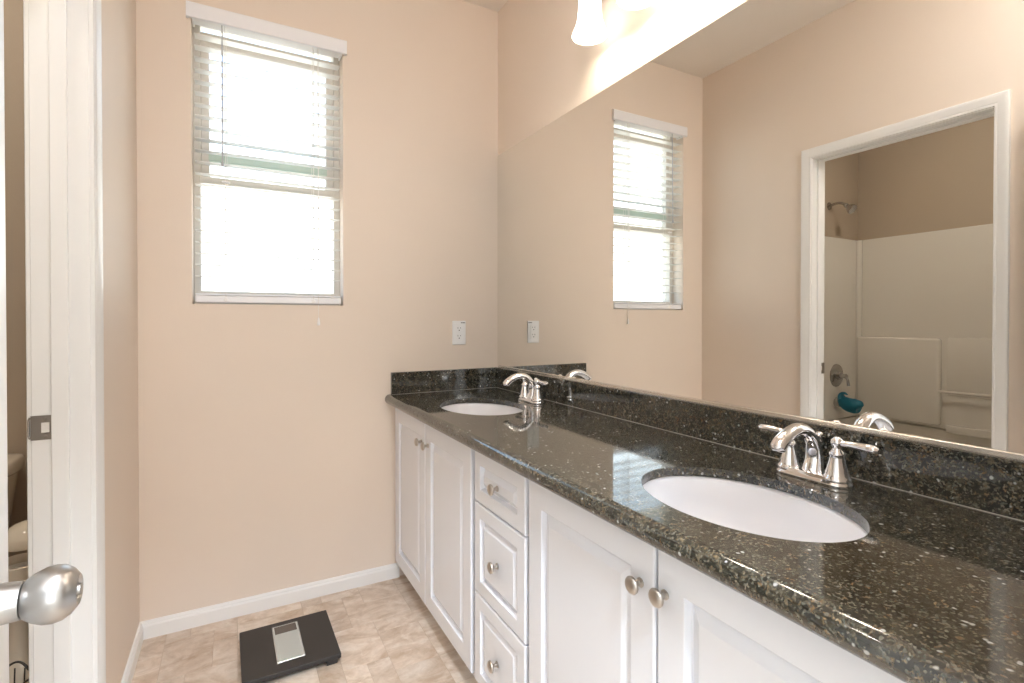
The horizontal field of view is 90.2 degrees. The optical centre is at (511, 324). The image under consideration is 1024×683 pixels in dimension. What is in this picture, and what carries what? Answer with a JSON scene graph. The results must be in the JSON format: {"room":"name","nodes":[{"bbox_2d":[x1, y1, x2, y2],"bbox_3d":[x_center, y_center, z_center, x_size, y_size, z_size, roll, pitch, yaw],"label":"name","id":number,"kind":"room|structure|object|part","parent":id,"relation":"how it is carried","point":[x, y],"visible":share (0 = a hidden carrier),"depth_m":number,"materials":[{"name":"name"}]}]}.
{"room":"bathroom","nodes":[
{"label":"bathroom","id":0,"kind":"room"},
{"bbox_2d":[4,0,27,556],"bbox_3d":[-2.237,-0.201,1.439,1.711,2.740,0.150,0,1,-29],"label":"wall","id":1,"kind":"structure","parent":0,"point":[13,9],"depth_m":1.68,"materials":[{"name":"beige paint"}]},
{"bbox_2d":[101,0,139,682],"bbox_3d":[-0.841,-0.196,0.834,0.058,2.740,2.350,0,1,-29],"label":"wall","id":2,"kind":"structure","parent":0,"point":[118,17],"depth_m":1.59,"materials":[{"name":"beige paint"}]},
{"bbox_2d":[23,0,105,682],"bbox_3d":[-0.910,0.134,0.910,0.145,2.078,0.827,0,1,-29],"label":"door frame","id":3,"kind":"structure","parent":2,"relation":"in","point":[62,39],"depth_m":1.23,"materials":[{"name":"white wood"}]},
{"bbox_3d":[-0.966,0.135,0.880,0.018,2.078,0.827,0,1,-29],"label":"casing","id":4,"kind":"part","parent":3,"relation":"part of","materials":[{"name":"white wood"}]},
{"bbox_2d":[27,415,50,440],"bbox_3d":[-1.120,0.244,1.210,0.045,0.058,0.006,0,1,-29],"label":"strike plate","id":5,"kind":"object","parent":3,"relation":"attached to","point":[38,427],"visible":1,"depth_m":1.21,"materials":[{"name":"silver metal"}]},
{"bbox_3d":[-0.855,0.134,0.940,0.018,2.078,0.827,0,1,-29],"label":"casing","id":6,"kind":"part","parent":3,"relation":"part of","materials":[{"name":"white wood"}]},
{"bbox_2d":[121,622,142,682],"bbox_3d":[-0.837,1.141,0.911,0.013,0.064,2.240,0,1,-29],"label":"baseboard","id":7,"kind":"structure","parent":2,"relation":"attached to","point":[131,664],"depth_m":1.72,"materials":[{"name":"white wood"}]},
{"bbox_2d":[132,575,477,682],"bbox_3d":[-0.929,1.224,0.848,3.430,0.100,2.583,0,1,-29],"label":"floor","id":8,"kind":"structure","parent":0,"point":[412,654],"depth_m":1.85,"materials":[{"name":"tile"}]},
{"bbox_2d":[7,453,24,528],"bbox_3d":[-1.630,0.793,1.283,0.460,0.753,0.698,0,1,-29],"label":"toilet","id":9,"kind":"object","parent":8,"relation":"on","point":[16,461],"visible":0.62,"depth_m":1.60,"materials":[{"name":"beige ceramic"}]},
{"bbox_3d":[-1.749,0.616,1.500,0.432,0.305,0.188,0,1,-29],"label":"tank","id":10,"kind":"part","parent":9,"relation":"part of","materials":[{"name":"beige"}]},
{"bbox_3d":[-1.748,0.439,1.497,0.460,0.048,0.204,0,1,-29],"label":"tank lid","id":11,"kind":"part","parent":9,"relation":"part of","materials":[{"name":"beige ceramic"}]},
{"bbox_2d":[8,520,28,682],"bbox_3d":[-1.390,0.867,1.446,0.176,0.604,0.180,0,1,-29],"label":"toilet paper stand","id":12,"kind":"object","parent":8,"relation":"on","point":[17,533],"visible":0.21,"depth_m":1.42,"materials":[{"name":"beige"}]},
{"bbox_2d":[8,561,27,569],"bbox_3d":[-1.389,0.727,1.443,0.100,0.076,0.100,0,1,-29],"label":"toilet roll","id":13,"kind":"object","parent":12,"relation":"in","point":[22,564],"visible":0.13,"depth_m":1.46,"materials":[{"name":"white paper"}]},
{"bbox_3d":[-1.393,0.597,1.474,0.124,0.066,0.124,0,1,-29],"label":"domed lid","id":14,"kind":"part","parent":12,"relation":"part of","materials":[{"name":"beige"}]},
{"bbox_2d":[9,661,28,682],"bbox_3d":[-1.286,1.024,1.257,0.169,0.286,0.169,0,1,-29],"label":"wire basket","id":15,"kind":"object","parent":8,"relation":"on","point":[25,665],"visible":0.36,"depth_m":1.33,"materials":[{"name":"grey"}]},
{"bbox_2d":[239,610,340,682],"bbox_3d":[-0.796,1.148,1.820,0.304,0.035,0.304,0,1,-29],"label":"bathroom scale","id":16,"kind":"object","parent":8,"relation":"on","point":[275,650],"visible":1,"depth_m":1.79,"materials":[{"name":"black plastic"}]},
{"bbox_3d":[-0.802,1.132,1.827,0.088,0.002,0.226,0,1,-29],"label":"display panel","id":17,"kind":"part","parent":16,"relation":"part of","materials":[{"name":"silver metal"}]},
{"bbox_3d":[-0.802,1.131,1.827,0.080,0.001,0.218,0,1,-29],"label":"panel","id":18,"kind":"part","parent":16,"relation":"part of","materials":[{"name":"silver metal"}]},
{"bbox_2d":[395,408,476,676],"bbox_3d":[-0.109,0.752,2.080,0.562,0.822,0.878,0,1,-29],"label":"base cabinet","id":19,"kind":"object","parent":8,"relation":"on","point":[435,499],"visible":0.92,"depth_m":1.85,"materials":[{"name":"white wood"}]},
{"bbox_3d":[-0.427,0.729,2.156,0.020,0.707,0.413,0,1,-29],"label":"door","id":20,"kind":"part","parent":19,"relation":"part of","materials":[{"name":"white wood"}]},
{"bbox_3d":[-0.367,0.458,1.994,0.028,0.032,0.032,0,1,-29],"label":"knob","id":21,"kind":"part","parent":19,"relation":"part of","materials":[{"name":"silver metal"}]},
{"bbox_3d":[-0.330,0.459,1.927,0.028,0.032,0.032,0,1,-29],"label":"knob","id":22,"kind":"part","parent":19,"relation":"part of","materials":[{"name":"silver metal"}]},
{"bbox_3d":[-0.222,0.732,1.782,0.020,0.707,0.430,0,1,-29],"label":"door","id":23,"kind":"part","parent":19,"relation":"part of","materials":[{"name":"white wood"}]},
{"bbox_2d":[475,451,528,682],"bbox_3d":[0.180,0.757,1.551,0.562,0.822,0.327,0,1,-29],"label":"base cabinet","id":24,"kind":"object","parent":8,"relation":"on","point":[501,494],"visible":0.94,"depth_m":1.41,"materials":[{"name":"white wood"}]},
{"bbox_3d":[-0.054,0.953,1.425,0.028,0.032,0.032,0,1,-29],"label":"knob","id":25,"kind":"part","parent":24,"relation":"part of","materials":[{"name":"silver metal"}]},
{"bbox_3d":[-0.054,0.676,1.422,0.028,0.032,0.032,0,1,-29],"label":"knob","id":26,"kind":"part","parent":24,"relation":"part of","materials":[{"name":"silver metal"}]},
{"bbox_3d":[-0.054,0.459,1.420,0.028,0.032,0.032,0,1,-29],"label":"knob","id":27,"kind":"part","parent":24,"relation":"part of","materials":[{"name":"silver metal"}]},
{"bbox_3d":[-0.033,0.953,1.436,0.020,0.272,0.308,0,1,-29],"label":"drawer","id":28,"kind":"part","parent":24,"relation":"part of","materials":[{"name":"white wood"}]},
{"bbox_3d":[-0.033,0.676,1.434,0.020,0.271,0.308,0,1,-29],"label":"drawer","id":29,"kind":"part","parent":24,"relation":"part of","materials":[{"name":"white wood"}]},
{"bbox_3d":[-0.033,0.459,1.432,0.020,0.154,0.308,0,1,-29],"label":"drawer","id":30,"kind":"part","parent":24,"relation":"part of","materials":[{"name":"white wood"}]},
{"bbox_2d":[529,480,904,682],"bbox_3d":[0.473,0.761,1.015,0.562,0.822,0.894,0,1,-29],"label":"base cabinet","id":31,"kind":"object","parent":8,"relation":"on","point":[606,605],"visible":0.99,"depth_m":0.92,"materials":[{"name":"white wood"}]},
{"bbox_3d":[0.154,0.738,1.093,0.020,0.707,0.436,0,1,-29],"label":"door","id":32,"kind":"part","parent":31,"relation":"part of","materials":[{"name":"white wood"}]},
{"bbox_3d":[0.220,0.467,0.918,0.028,0.032,0.032,0,1,-29],"label":"knob","id":33,"kind":"part","parent":31,"relation":"part of","materials":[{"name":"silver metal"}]},
{"bbox_3d":[0.249,0.462,0.866,0.028,0.032,0.032,0,1,-29],"label":"knob","id":34,"kind":"part","parent":31,"relation":"part of","materials":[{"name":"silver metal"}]},
{"bbox_2d":[385,367,1023,682],"bbox_3d":[0.211,0.297,1.476,0.577,0.143,2.238,0,1,-29],"label":"countertop","id":35,"kind":"structure","parent":31,"relation":"on","point":[933,590],"depth_m":0.90,"materials":[{"name":"black stone"}]},
{"bbox_2d":[442,403,522,414],"bbox_3d":[-0.120,0.430,2.016,0.353,0.177,0.471,0,1,-29],"label":"undermount sink","id":36,"kind":"object","parent":35,"relation":"in","point":[464,408],"visible":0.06,"depth_m":2.20,"materials":[{"name":"white ceramic"}]},
{"bbox_2d":[503,373,547,403],"bbox_3d":[0.078,0.258,2.122,0.191,0.123,0.191,0,1,18],"label":"bathroom faucet","id":37,"kind":"object","parent":35,"relation":"on","point":[530,392],"visible":1,"depth_m":2.08,"materials":[{"name":"silver metal"}]},
{"bbox_3d":[0.032,0.256,2.100,0.154,0.117,0.045,0,1,-29],"label":"spout","id":38,"kind":"part","parent":37,"relation":"part of","materials":[{"name":"silver metal"}]},
{"bbox_3d":[0.055,0.265,2.171,0.052,0.090,0.052,0,1,-29],"label":"handle","id":39,"kind":"part","parent":37,"relation":"part of","materials":[{"name":"silver metal"}]},
{"bbox_3d":[0.079,0.311,2.126,0.057,0.018,0.157,0,1,-29],"label":"plate","id":40,"kind":"part","parent":37,"relation":"part of","materials":[{"name":"silver metal"}]},
{"bbox_3d":[0.104,0.265,2.081,0.052,0.090,0.052,0,1,-29],"label":"handle","id":41,"kind":"part","parent":37,"relation":"part of","materials":[{"name":"silver metal"}]},
{"bbox_3d":[0.124,0.234,2.044,0.019,0.017,0.069,0,1,-29],"label":"lever","id":42,"kind":"part","parent":37,"relation":"part of","materials":[{"name":"silver metal"}]},
{"bbox_2d":[643,476,866,542],"bbox_3d":[0.438,0.439,0.978,0.353,0.177,0.471,0,1,-29],"label":"undermount sink","id":43,"kind":"object","parent":35,"relation":"in","point":[742,506],"visible":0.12,"depth_m":1.11,"materials":[{"name":"white ceramic"}]},
{"bbox_2d":[758,423,879,488],"bbox_3d":[0.642,0.267,1.089,0.191,0.123,0.191,0,1,18],"label":"bathroom faucet","id":44,"kind":"object","parent":35,"relation":"on","point":[836,474],"visible":1,"depth_m":1.06,"materials":[{"name":"silver metal"}]},
{"bbox_3d":[0.599,0.241,1.174,0.019,0.017,0.069,0,1,-29],"label":"lever","id":45,"kind":"part","parent":44,"relation":"part of","materials":[{"name":"silver metal"}]},
{"bbox_3d":[0.619,0.273,1.138,0.052,0.090,0.052,0,1,-29],"label":"handle","id":46,"kind":"part","parent":44,"relation":"part of","materials":[{"name":"silver metal"}]},
{"bbox_3d":[0.596,0.264,1.067,0.154,0.117,0.045,0,1,-29],"label":"spout","id":47,"kind":"part","parent":44,"relation":"part of","materials":[{"name":"silver metal"}]},
{"bbox_3d":[0.643,0.320,1.093,0.057,0.018,0.157,0,1,-29],"label":"plate","id":48,"kind":"part","parent":44,"relation":"part of","materials":[{"name":"silver metal"}]},
{"bbox_3d":[0.664,0.276,1.104,0.016,0.092,0.016,0,1,-29],"label":"lift rod","id":49,"kind":"part","parent":44,"relation":"part of","materials":[{"name":"silver metal"}]},
{"bbox_3d":[0.668,0.274,1.048,0.052,0.090,0.052,0,1,-29],"label":"handle","id":50,"kind":"part","parent":44,"relation":"part of","materials":[{"name":"silver metal"}]},
{"bbox_3d":[0.688,0.242,1.011,0.019,0.017,0.069,0,1,-29],"label":"lever","id":51,"kind":"part","parent":44,"relation":"part of","materials":[{"name":"silver metal"}]},
{"bbox_3d":[0.366,0.741,0.705,0.020,0.707,0.436,0,1,-29],"label":"door","id":52,"kind":"part","parent":31,"relation":"part of","materials":[{"name":"white wood"}]},
{"bbox_2d":[136,0,497,621],"bbox_3d":[-0.761,-0.209,2.308,1.725,2.740,0.160,0,1,-29],"label":"wall","id":53,"kind":"structure","parent":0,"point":[266,433],"depth_m":2.19,"materials":[{"name":"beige paint"}]},
{"bbox_2d":[192,24,339,305],"bbox_3d":[-1.040,-0.655,2.196,0.561,1.145,0.072,0,1,-29],"label":"window","id":54,"kind":"structure","parent":53,"relation":"attached to","point":[197,213],"depth_m":2.15,"materials":[{"name":"beige plastic"}]},
{"bbox_3d":[-1.037,-0.875,2.189,0.509,0.605,0.045,0,1,-29],"label":"frame","id":55,"kind":"part","parent":54,"relation":"part of","materials":[{"name":"beige plastic"}]},
{"bbox_3d":[-1.037,-0.584,2.193,0.521,0.028,0.062,0,1,-29],"label":"frame","id":56,"kind":"part","parent":54,"relation":"part of","materials":[{"name":"beige plastic"}]},
{"bbox_3d":[-1.037,-0.677,2.191,0.461,0.031,0.045,0,1,-29],"label":"frame","id":57,"kind":"part","parent":54,"relation":"part of","materials":[{"name":"grey plastic"}]},
{"bbox_2d":[186,0,346,324],"bbox_3d":[-0.992,-0.613,2.109,0.590,1.234,0.077,0,1,-29],"label":"window blind","id":58,"kind":"object","parent":53,"relation":"attached to","point":[222,20],"visible":1,"depth_m":2.10,"materials":[{"name":"white plastic"}]},
{"bbox_3d":[-0.997,-0.105,2.122,0.543,0.036,0.052,0,1,-29],"label":"rail","id":59,"kind":"part","parent":58,"relation":"part of","materials":[{"name":"white plastic"}]},
{"bbox_3d":[-0.999,-0.643,2.118,0.334,1.088,0.055,0,1,-29],"label":"ladder cord","id":60,"kind":"part","parent":58,"relation":"part of","materials":[{"name":"white fabric"}]},
{"bbox_3d":[-0.823,-0.603,2.173,0.006,1.150,0.006,0,1,-29],"label":"lift cord","id":61,"kind":"part","parent":58,"relation":"part of","materials":[{"name":"white fabric"}]},
{"bbox_2d":[141,563,399,639],"bbox_3d":[-0.948,1.131,2.119,0.975,0.064,0.013,0,1,-29],"label":"baseboard","id":62,"kind":"structure","parent":53,"relation":"attached to","point":[168,624],"depth_m":2.08,"materials":[{"name":"white wood"}]},
{"bbox_2d":[452,321,465,344],"bbox_3d":[-0.258,0.039,2.489,0.070,0.116,0.008,0,1,-29],"label":"wall outlet","id":63,"kind":"object","parent":53,"relation":"attached to","point":[458,327],"visible":1,"depth_m":2.49,"materials":[{"name":"white plastic"}]},
{"bbox_2d":[456,326,462,340],"bbox_3d":[-0.257,0.042,2.487,0.035,0.075,0.003,0,1,-29],"label":"receptacle","id":64,"kind":"object","parent":63,"relation":"attached to","point":[459,329],"depth_m":2.49,"materials":[{"name":"white plastic"}]},
{"bbox_2d":[462,0,507,11],"bbox_3d":[-0.946,-1.617,0.856,3.430,0.100,2.510,0,1,-29],"label":"ceiling","id":65,"kind":"structure","parent":0,"point":[495,5],"depth_m":2.51,"materials":[{"name":"paint"}]},
{"bbox_2d":[498,0,746,154],"bbox_3d":[0.544,-0.203,1.591,0.120,2.740,2.350,0,1,-29],"label":"wall","id":66,"kind":"structure","parent":0,"point":[544,74],"depth_m":2.07,"materials":[{"name":"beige paint"}]},
{"bbox_2d":[572,0,607,44],"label":"vanity light","id":67,"kind":"object","parent":66,"relation":"attached to","point":[590,28],"depth_m":1.74,"materials":[{"name":"white glass"}]},
{"bbox_3d":[0.268,-1.071,1.757,0.122,0.154,0.122,0,1,-29],"label":"lamp shade","id":68,"kind":"part","parent":67,"relation":"part of","materials":[{"name":"white glass"}]},
{"bbox_2d":[617,0,654,9],"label":"vanity light","id":69,"kind":"object","parent":66,"relation":"attached to","point":[625,4],"depth_m":1.60,"materials":[{"name":"white glass"}]},
{"bbox_3d":[0.380,-1.069,1.551,0.122,0.154,0.122,0,1,-29],"label":"lamp shade","id":70,"kind":"part","parent":69,"relation":"part of","materials":[{"name":"white glass"}]},
{"bbox_2d":[496,367,1023,520],"bbox_3d":[0.457,0.274,1.610,0.018,0.100,2.238,0,1,-29],"label":"backsplash","id":71,"kind":"structure","parent":66,"relation":"attached to","point":[985,482],"depth_m":1.09,"materials":[{"name":"black stone"}]},
{"bbox_2d":[497,0,1023,460],"bbox_3d":[0.461,-0.311,1.608,0.009,1.069,2.235,0,1,-29],"label":"wall mirror","id":72,"kind":"object","parent":66,"relation":"attached to","point":[810,211],"visible":1,"depth_m":1.22,"materials":[{"name":"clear mirror"}]},
{"bbox_3d":[0.375,-0.191,0.222,1.490,2.740,0.110,0,1,-29],"label":"wall","id":73,"kind":"structure","parent":0,"visible":0},
{"bbox_3d":[0.103,0.136,0.086,0.857,2.088,0.130,0,1,-29],"label":"door","id":74,"kind":"structure","parent":73,"relation":"in","visible":0},
{"bbox_2d":[0,0,82,682],"bbox_3d":[-0.373,0.158,0.234,0.167,2.018,0.714,0,1,-29],"label":"interior door","id":75,"kind":"structure","parent":74,"relation":"attached to","point":[50,595],"depth_m":0.52,"materials":[{"name":"white"}]},
{"bbox_3d":[-0.379,0.158,0.222,0.035,2.018,0.698,0,1,-29],"label":"door","id":76,"kind":"part","parent":75,"relation":"part of","materials":[{"name":"white wood"}]},
{"bbox_3d":[-0.443,0.260,0.492,0.042,0.053,0.053,0,1,-29],"label":"knob","id":77,"kind":"part","parent":75,"relation":"part of","materials":[{"name":"silver metal"}]}
]}

